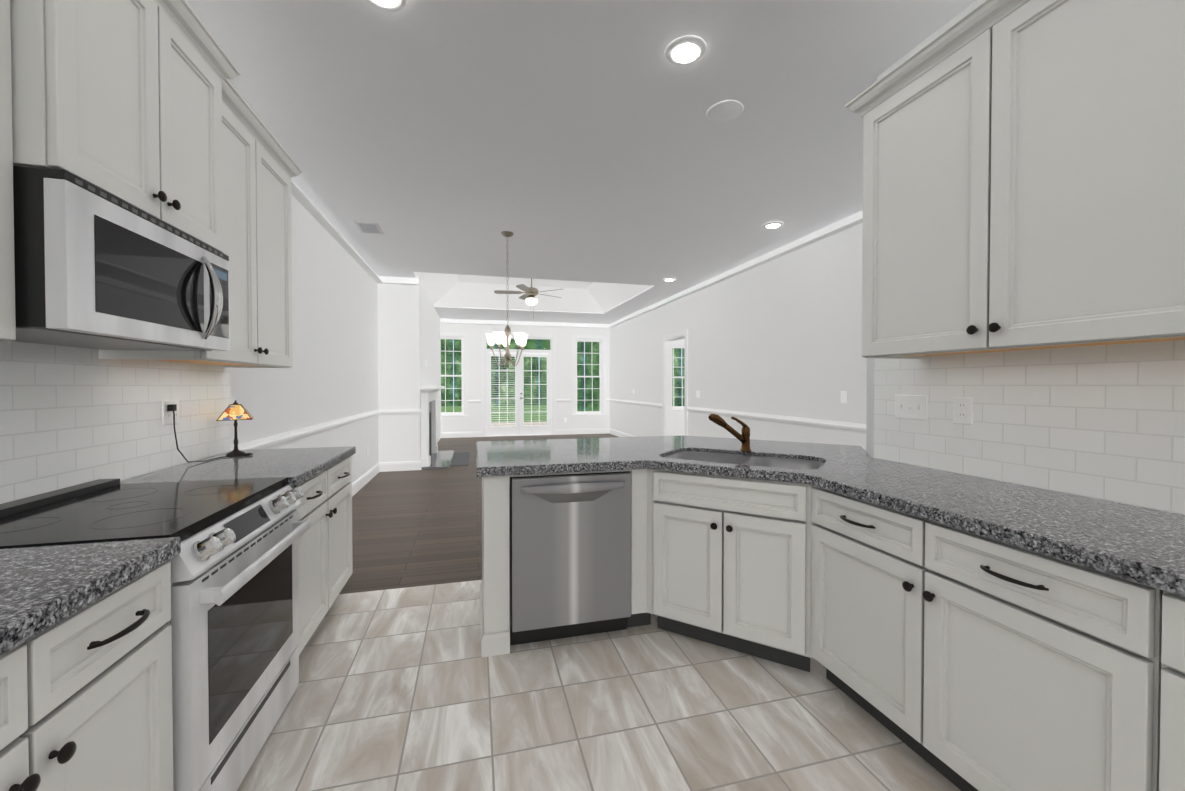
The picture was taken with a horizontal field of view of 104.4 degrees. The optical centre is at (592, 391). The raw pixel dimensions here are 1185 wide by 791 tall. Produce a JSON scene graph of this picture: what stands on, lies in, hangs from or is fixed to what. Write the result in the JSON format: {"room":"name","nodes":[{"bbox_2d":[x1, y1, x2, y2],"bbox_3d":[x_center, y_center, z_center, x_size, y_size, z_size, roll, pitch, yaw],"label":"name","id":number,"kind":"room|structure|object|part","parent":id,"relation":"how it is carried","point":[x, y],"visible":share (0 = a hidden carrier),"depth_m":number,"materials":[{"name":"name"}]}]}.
{"room":"kitchen","nodes":[
{"label":"kitchen","id":0,"kind":"room"},
{"bbox_2d":[13,165,378,482],"bbox_3d":[-2.104,-0.215,2.326,0.140,2.950,9.210,0,1,-14],"label":"wall","id":1,"kind":"structure","parent":0,"point":[331,374],"depth_m":4.32,"materials":[{"name":"white paint"}]},
{"bbox_2d":[0,0,15,342],"bbox_3d":[-1.387,-0.700,0.594,0.388,1.186,0.913,0,1,-14],"label":"upper cabinet","id":2,"kind":"object","parent":1,"relation":"attached to","point":[7,301],"visible":1,"depth_m":1.05,"materials":[{"name":"paint"}]},
{"bbox_2d":[0,341,230,503],"bbox_3d":[-1.523,0.111,0.358,0.007,0.534,4.800,0,1,-14],"label":"backsplash","id":3,"kind":"structure","parent":1,"relation":"attached to","point":[71,416],"depth_m":1.72,"materials":[{"name":"tile"}]},
{"bbox_2d":[162,399,179,424],"bbox_3d":[-1.973,0.097,2.152,0.008,0.115,0.118,0,1,-14],"label":"outlet","id":4,"kind":"object","parent":3,"relation":"attached to","point":[167,417],"visible":0.71,"depth_m":2.13,"materials":[{"name":"white plastic"}]},
{"bbox_2d":[10,0,240,252],"bbox_3d":[-1.562,-0.922,1.414,0.458,0.764,0.881,0,1,-14],"label":"upper cabinet","id":5,"kind":"object","parent":1,"relation":"attached to","point":[121,100],"visible":0.96,"depth_m":1.34,"materials":[{"name":"paint"}]},
{"bbox_2d":[9,166,229,350],"bbox_3d":[-1.538,-0.344,1.428,0.501,0.381,0.761,0,1,-14],"label":"microwave","id":6,"kind":"object","parent":5,"relation":"attached to","point":[96,268],"visible":1,"depth_m":1.24,"materials":[{"name":"silver plastic"}]},
{"bbox_2d":[99,79,302,367],"bbox_3d":[-1.812,-0.722,2.252,0.388,1.186,0.972,0,1,-14],"label":"upper cabinet","id":7,"kind":"object","parent":1,"relation":"attached to","point":[260,168],"visible":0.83,"depth_m":2.23,"materials":[{"name":"paint"}]},
{"bbox_2d":[231,409,379,450],"bbox_3d":[-2.640,0.344,4.762,0.026,0.095,4.240,0,1,-14],"label":"trim","id":8,"kind":"structure","parent":1,"relation":"attached to","point":[280,440],"depth_m":3.77,"materials":[{"name":"white wood"}]},
{"bbox_2d":[291,179,386,283],"bbox_3d":[-2.620,-1.618,4.777,0.086,0.110,4.170,0,1,-14],"label":"crown molding","id":9,"kind":"structure","parent":1,"relation":"attached to","point":[316,213],"depth_m":4.40,"materials":[{"name":"white wood"}]},
{"bbox_2d":[352,462,379,496],"bbox_3d":[-2.645,1.157,4.771,0.016,0.140,4.240,0,1,-14],"label":"baseboard","id":10,"kind":"structure","parent":1,"relation":"attached to","point":[363,480],"depth_m":5.94,"materials":[{"name":"white wood"}]},
{"bbox_2d":[377,276,440,461],"bbox_3d":[-3.519,-0.540,9.021,0.720,3.420,4.470,0,1,-14],"label":"wall","id":11,"kind":"structure","parent":0,"point":[409,342],"depth_m":6.90,"materials":[{"name":"white paint"}]},
{"bbox_2d":[380,460,421,471],"bbox_3d":[-2.873,1.128,6.893,0.566,0.140,0.016,0,1,-14],"label":"baseboard","id":12,"kind":"structure","parent":11,"relation":"attached to","point":[403,465],"depth_m":6.89,"materials":[{"name":"white wood"}]},
{"bbox_2d":[380,409,421,415],"bbox_3d":[-2.871,0.316,6.893,0.576,0.095,0.056,0,1,-14],"label":"trim","id":13,"kind":"structure","parent":11,"relation":"attached to","point":[383,412],"depth_m":6.87,"materials":[{"name":"white wood"}]},
{"bbox_2d":[383,276,418,285],"bbox_3d":[-2.843,-1.646,6.827,0.490,0.110,0.086,0,1,-14],"label":"crown molding","id":14,"kind":"structure","parent":11,"relation":"attached to","point":[386,279],"depth_m":6.82,"materials":[{"name":"white wood"}]},
{"bbox_2d":[339,433,617,593],"bbox_3d":[0.633,1.214,7.903,8.200,0.060,8.740,0,1,-14],"label":"floor","id":15,"kind":"structure","parent":0,"point":[415,528],"depth_m":4.21,"materials":[{"name":"brown wood"}]},
{"bbox_2d":[420,386,453,468],"bbox_3d":[-2.643,0.549,7.923,0.422,1.270,1.880,0,1,-14],"label":"fireplace mantel","id":16,"kind":"object","parent":15,"relation":"on","point":[432,457],"visible":0.96,"depth_m":7.27,"materials":[{"name":"white wood"}]},
{"bbox_2d":[450,452,469,465],"bbox_3d":[-2.479,1.177,7.963,0.660,0.011,1.400,0,1,-14],"label":"rug","id":17,"kind":"object","parent":15,"relation":"on","point":[460,459],"visible":0.44,"depth_m":7.87,"materials":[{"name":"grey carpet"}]},
{"bbox_2d":[440,323,609,436],"bbox_3d":[-1.706,-0.577,11.719,4.430,3.420,0.140,0,1,-14],"label":"wall","id":18,"kind":"structure","parent":0,"point":[473,422],"depth_m":11.83,"materials":[{"name":"white paint"}]},
{"bbox_2d":[440,332,468,419],"bbox_3d":[-3.501,-0.360,11.233,0.920,2.130,0.193,0,1,-14],"label":"window","id":19,"kind":"structure","parent":18,"relation":"in","point":[448,415],"depth_m":11.27,"materials":[{"name":"white"}]},
{"bbox_2d":[441,431,480,437],"bbox_3d":[-3.223,1.069,11.272,0.960,0.140,0.016,0,1,-14],"label":"baseboard","id":20,"kind":"structure","parent":18,"relation":"attached to","point":[473,433],"depth_m":11.26,"materials":[{"name":"white wood"}]},
{"bbox_2d":[469,399,480,402],"bbox_3d":[-2.902,0.256,11.338,0.300,0.095,0.026,0,1,-14],"label":"trim","id":21,"kind":"structure","parent":18,"relation":"attached to","point":[474,400],"depth_m":11.34,"materials":[{"name":"white wood"}]},
{"bbox_2d":[481,332,555,436],"bbox_3d":[-1.859,-0.161,11.674,1.870,2.590,0.158,0,1,-14],"label":"french door","id":22,"kind":"structure","parent":18,"relation":"in","point":[519,428],"depth_m":11.66,"materials":[{"name":"white wood"}]},
{"bbox_2d":[440,319,606,327],"bbox_3d":[-1.649,-1.710,11.602,4.190,0.110,0.086,0,1,-14],"label":"crown molding","id":23,"kind":"structure","parent":18,"relation":"attached to","point":[489,322],"depth_m":11.58,"materials":[{"name":"white wood"}]},
{"bbox_2d":[557,399,571,402],"bbox_3d":[-0.736,0.248,11.892,0.390,0.095,0.026,0,1,-14],"label":"trim","id":24,"kind":"structure","parent":18,"relation":"attached to","point":[558,400],"depth_m":11.88,"materials":[{"name":"white wood"}]},
{"bbox_2d":[557,428,608,434],"bbox_3d":[-0.248,1.059,12.033,1.400,0.140,0.016,0,1,-14],"label":"baseboard","id":25,"kind":"structure","parent":18,"relation":"attached to","point":[596,430],"depth_m":12.03,"materials":[{"name":"white wood"}]},
{"bbox_2d":[571,335,606,418],"bbox_3d":[-0.101,-0.367,12.103,0.960,2.180,0.193,0,1,-14],"label":"window","id":26,"kind":"structure","parent":18,"relation":"in","point":[592,414],"depth_m":12.10,"materials":[{"name":"white wood"}]},
{"bbox_2d":[186,0,975,323],"bbox_3d":[1.314,-1.893,5.485,8.340,0.420,13.680,0,1,-14],"label":"ceiling","id":27,"kind":"structure","parent":0,"point":[578,140],"depth_m":2.89,"materials":[{"name":"white paint"}]},
{"bbox_2d":[353,221,383,233],"bbox_3d":[-2.284,-1.668,4.702,0.220,0.008,0.340,0,1,-14],"label":"ceiling vent","id":28,"kind":"object","parent":27,"relation":"in","point":[369,227],"visible":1,"depth_m":4.68,"materials":[{"name":"grey metal"}]},
{"bbox_2d":[366,0,407,11],"bbox_3d":[-0.859,-1.623,1.877,0.196,0.021,0.196,0,1,-14],"label":"recessed light","id":29,"kind":"object","parent":27,"relation":"in","point":[392,5],"visible":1,"depth_m":1.93,"materials":[{"name":"white"}]},
{"bbox_2d":[486,231,527,367],"bbox_3d":[-0.908,-0.960,4.893,0.453,1.430,0.438,0,1,-14],"label":"pendant chandelier","id":30,"kind":"object","parent":27,"relation":"hanging from","point":[499,338],"visible":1,"depth_m":4.86,"materials":[{"name":"white glass"}]},
{"bbox_2d":[494,279,561,318],"bbox_3d":[-1.159,-1.738,8.489,1.286,0.810,1.295,0,1,-14],"label":"ceiling fan","id":31,"kind":"object","parent":27,"relation":"hanging from","point":[529,295],"visible":0.88,"depth_m":8.39,"materials":[{"name":"silver metal"}]},
{"bbox_2d":[663,278,675,280],"bbox_3d":[1.174,-1.692,7.001,0.196,0.021,0.196,0,1,-14],"label":"recessed light","id":32,"kind":"object","parent":27,"relation":"in","point":[669,279],"visible":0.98,"depth_m":6.96,"materials":[{"name":"white plastic"}]},
{"bbox_2d":[665,35,706,65],"bbox_3d":[0.449,-1.628,2.212,0.196,0.021,0.196,0,1,-14],"label":"recessed light","id":33,"kind":"object","parent":27,"relation":"in","point":[685,50],"visible":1,"depth_m":2.19,"materials":[{"name":"white"}]},
{"bbox_2d":[707,100,743,121],"bbox_3d":[0.778,-1.639,2.699,0.210,0.012,0.210,0,1,-14],"label":"ceiling speaker","id":34,"kind":"object","parent":27,"relation":"attached to","point":[725,110],"visible":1,"depth_m":2.68,"materials":[{"name":"white plastic"}]},
{"bbox_2d":[763,221,783,228],"bbox_3d":[1.816,-1.660,4.615,0.196,0.021,0.196,0,1,-14],"label":"recessed light","id":35,"kind":"object","parent":27,"relation":"in","point":[773,225],"visible":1,"depth_m":4.58,"materials":[{"name":"white"}]},
{"bbox_2d":[237,580,960,790],"bbox_3d":[0.847,1.309,0.898,5.140,0.060,4.940,0,1,-14],"label":"floor","id":36,"kind":"structure","parent":0,"point":[405,689],"depth_m":1.78,"materials":[{"name":"beige tile"}]},
{"bbox_2d":[0,561,172,790],"bbox_3d":[-1.259,0.851,0.719,0.687,0.860,0.772,0,1,-14],"label":"base cabinet","id":37,"kind":"object","parent":36,"relation":"on","point":[86,699],"visible":0.96,"depth_m":0.94,"materials":[{"name":"paint"}]},
{"bbox_2d":[0,537,180,655],"bbox_3d":[-0.986,0.412,-0.388,0.658,0.045,3.042,0,1,-14],"label":"countertop","id":38,"kind":"structure","parent":37,"relation":"on","point":[43,588],"depth_m":0.94,"materials":[{"name":"stone"}]},
{"bbox_2d":[0,477,311,790],"bbox_3d":[-1.425,0.804,1.472,0.730,0.932,0.761,0,1,-14],"label":"range","id":39,"kind":"object","parent":36,"relation":"on","point":[234,622],"visible":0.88,"depth_m":1.39,"materials":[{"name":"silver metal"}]},
{"bbox_2d":[292,456,352,654],"bbox_3d":[-1.667,0.830,2.314,0.687,0.860,0.979,0,1,-14],"label":"base cabinet","id":40,"kind":"object","parent":36,"relation":"on","point":[325,556],"visible":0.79,"depth_m":2.33,"materials":[{"name":"paint"}]},
{"bbox_2d":[120,446,355,487],"bbox_3d":[-1.676,0.375,2.311,0.658,0.045,0.991,0,1,-14],"label":"countertop","id":41,"kind":"structure","parent":40,"relation":"on","point":[297,466],"depth_m":2.16,"materials":[{"name":"stone"}]},
{"bbox_2d":[167,400,253,461],"bbox_3d":[-1.928,0.202,2.351,0.317,0.299,0.486,-1,1,-34],"label":"table lamp","id":42,"kind":"object","parent":41,"relation":"on","point":[235,411],"depth_m":2.48,"materials":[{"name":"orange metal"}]},
{"bbox_3d":[-1.907,0.206,2.321,0.204,0.292,0.365,0,1,-14],"label":"table lamp cord","id":43,"kind":"part","parent":42,"relation":"part of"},
{"bbox_2d":[510,471,630,644],"bbox_3d":[-0.159,0.833,2.524,0.608,0.844,0.637,0,1,-14],"label":"dishwasher","id":44,"kind":"object","parent":36,"relation":"on","point":[570,555],"visible":0.9,"depth_m":2.26,"materials":[{"name":"silver metal"}]},
{"bbox_2d":[480,469,816,671],"bbox_3d":[0.316,0.829,2.414,1.754,0.862,1.168,0,1,-14],"label":"base cabinet","id":45,"kind":"object","parent":36,"relation":"on","point":[723,561],"visible":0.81,"depth_m":1.85,"materials":[{"name":"paint"}]},
{"bbox_2d":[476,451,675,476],"bbox_3d":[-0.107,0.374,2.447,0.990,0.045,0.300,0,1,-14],"label":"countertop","id":46,"kind":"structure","parent":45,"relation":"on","point":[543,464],"depth_m":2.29,"materials":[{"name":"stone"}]},
{"bbox_2d":[476,436,711,466],"bbox_3d":[-0.027,0.368,2.860,1.350,0.045,0.880,0,1,-14],"label":"countertop","id":47,"kind":"structure","parent":45,"relation":"on","point":[513,449],"depth_m":2.82,"materials":[{"name":"stone"}]},
{"bbox_2d":[664,451,823,469],"bbox_3d":[0.786,0.481,2.450,0.795,0.215,0.455,0,1,31],"label":"sink","id":48,"kind":"object","parent":47,"relation":"in","point":[789,463],"visible":0.06,"depth_m":2.57,"materials":[{"name":"metal"}]},
{"bbox_2d":[644,455,655,469],"bbox_3d":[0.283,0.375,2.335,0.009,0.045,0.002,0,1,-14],"label":"countertop","id":49,"kind":"structure","parent":45,"relation":"on","point":[649,460],"depth_m":2.34,"materials":[{"name":"stone"}]},
{"bbox_2d":[796,442,860,446],"bbox_3d":[1.450,0.363,3.220,0.309,0.045,0.906,0,1,-14],"label":"countertop","id":50,"kind":"structure","parent":45,"relation":"on","point":[821,445],"depth_m":2.91,"materials":[{"name":"stone"}]},
{"bbox_2d":[664,435,1184,596],"bbox_3d":[1.557,0.390,1.206,1.020,0.045,4.870,0,1,-14],"label":"countertop","id":51,"kind":"structure","parent":45,"relation":"on","point":[1143,545],"depth_m":1.44,"materials":[{"name":"stone"}]},
{"bbox_2d":[708,414,750,451],"bbox_3d":[0.783,0.236,2.603,0.299,0.225,0.062,0,1,-28],"label":"faucet","id":52,"kind":"object","parent":51,"relation":"on","point":[743,437],"visible":1,"depth_m":2.62,"materials":[{"name":"brown metal"}]},
{"bbox_2d":[810,487,1162,790],"bbox_3d":[1.351,0.841,1.562,0.662,0.859,1.042,0,1,-14],"label":"base cabinet","id":53,"kind":"object","parent":36,"relation":"on","point":[961,660],"visible":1,"depth_m":1.31,"materials":[{"name":"paint"}]},
{"bbox_2d":[1159,590,1184,790],"bbox_3d":[1.610,0.854,0.551,0.662,0.860,1.043,0,1,-14],"label":"base cabinet","id":54,"kind":"object","parent":36,"relation":"on","point":[1172,745],"visible":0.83,"depth_m":0.95,"materials":[{"name":"paint"}]},
{"bbox_2d":[672,338,684,435],"bbox_3d":[2.429,-0.310,11.232,3.060,2.900,0.140,0,1,-14],"label":"wall","id":55,"kind":"structure","parent":0,"point":[678,424],"depth_m":11.07,"materials":[{"name":"white paint"}]},
{"bbox_2d":[672,341,684,413],"bbox_3d":[2.078,-0.319,11.113,1.010,1.750,0.193,0,1,-14],"label":"room window","id":56,"kind":"structure","parent":55,"relation":"in","point":[681,345],"depth_m":11.11,"materials":[{"name":"white wood"}]},
{"bbox_2d":[610,222,866,450],"bbox_3d":[1.675,-0.523,7.723,0.140,3.420,9.560,0,1,-14],"label":"wall","id":57,"kind":"structure","parent":0,"point":[781,336],"depth_m":5.62,"materials":[{"name":"white paint"}]},
{"bbox_2d":[609,428,635,436],"bbox_3d":[0.893,1.080,10.486,0.016,0.140,3.580,0,1,-14],"label":"baseboard","id":58,"kind":"structure","parent":57,"relation":"attached to","point":[611,431],"depth_m":11.42,"materials":[{"name":"white wood"}]},
{"bbox_2d":[608,398,662,408],"bbox_3d":[0.886,0.268,10.474,0.030,0.095,3.580,0,1,-14],"label":"trim","id":59,"kind":"structure","parent":57,"relation":"attached to","point":[646,404],"depth_m":10.03,"materials":[{"name":"white wood"}]},
{"bbox_2d":[662,330,687,435],"bbox_3d":[1.535,0.070,8.242,0.158,2.228,1.040,0,1,-14],"label":"door frame","id":60,"kind":"structure","parent":57,"relation":"attached to","point":[668,339],"depth_m":8.63,"materials":[{"name":"white wood"}]},
{"bbox_2d":[607,210,862,327],"bbox_3d":[1.580,-1.657,7.621,0.086,0.110,9.400,0,1,-14],"label":"crown molding","id":61,"kind":"structure","parent":57,"relation":"attached to","point":[852,220],"depth_m":5.58,"materials":[{"name":"white wood"}]},
{"bbox_2d":[687,406,865,434],"bbox_3d":[2.181,0.336,5.422,0.026,0.095,4.730,0,1,-14],"label":"trim","id":62,"kind":"structure","parent":57,"relation":"attached to","point":[856,428],"depth_m":5.19,"materials":[{"name":"white wood"}]},
{"bbox_2d":[841,391,846,402],"bbox_3d":[2.432,0.061,4.456,0.014,0.115,0.072,0,1,-14],"label":"light switch","id":63,"kind":"object","parent":57,"relation":"attached to","point":[843,396],"depth_m":4.45,"materials":[{"name":"white plastic"}]},
{"bbox_2d":[866,0,1183,514],"bbox_3d":[2.678,-0.196,0.923,1.570,2.950,4.120,0,1,-14],"label":"wall","id":64,"kind":"structure","parent":0,"point":[870,414],"depth_m":2.48,"materials":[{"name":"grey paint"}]},
{"bbox_2d":[845,0,1184,358],"bbox_3d":[1.484,-0.725,1.618,0.388,1.164,1.123,0,1,-14],"label":"upper cabinet","id":65,"kind":"object","parent":64,"relation":"attached to","point":[1023,174],"visible":1,"depth_m":1.45,"materials":[{"name":"paint"}]},
{"bbox_2d":[874,340,1184,514],"bbox_3d":[1.934,0.108,0.647,0.007,0.534,3.647,0,1,-14],"label":"backsplash","id":66,"kind":"structure","parent":64,"relation":"attached to","point":[1105,422],"depth_m":1.66,"materials":[{"name":"tile"}]},
{"bbox_2d":[895,395,926,419],"bbox_3d":[1.524,0.076,2.205,0.014,0.115,0.164,0,1,-14],"label":"light switch","id":67,"kind":"object","parent":66,"relation":"attached to","point":[910,406],"visible":1,"depth_m":2.20,"materials":[{"name":"white plastic"}]},
{"bbox_2d":[954,397,972,424],"bbox_3d":[1.587,0.084,1.968,0.009,0.115,0.076,0,1,-14],"label":"outlet","id":68,"kind":"object","parent":66,"relation":"attached to","point":[963,410],"visible":1,"depth_m":1.95,"materials":[{"name":"white plastic"}]},
{"label":"outside","id":69,"kind":"structure","parent":0,"visible":0},
{"bbox_2d":[485,421,546,435],"bbox_3d":[-1.585,1.148,14.354,28.000,0.001,4.860,0,1,-14],"label":"ground","id":70,"kind":"structure","parent":69,"point":[513,424],"depth_m":15.95,"materials":[{"name":"beige"}]},
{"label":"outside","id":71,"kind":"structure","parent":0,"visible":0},
{"bbox_2d":[441,339,684,422],"bbox_3d":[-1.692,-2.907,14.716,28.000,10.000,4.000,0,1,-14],"label":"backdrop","id":72,"kind":"structure","parent":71,"point":[533,343],"depth_m":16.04,"materials":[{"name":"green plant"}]}
]}

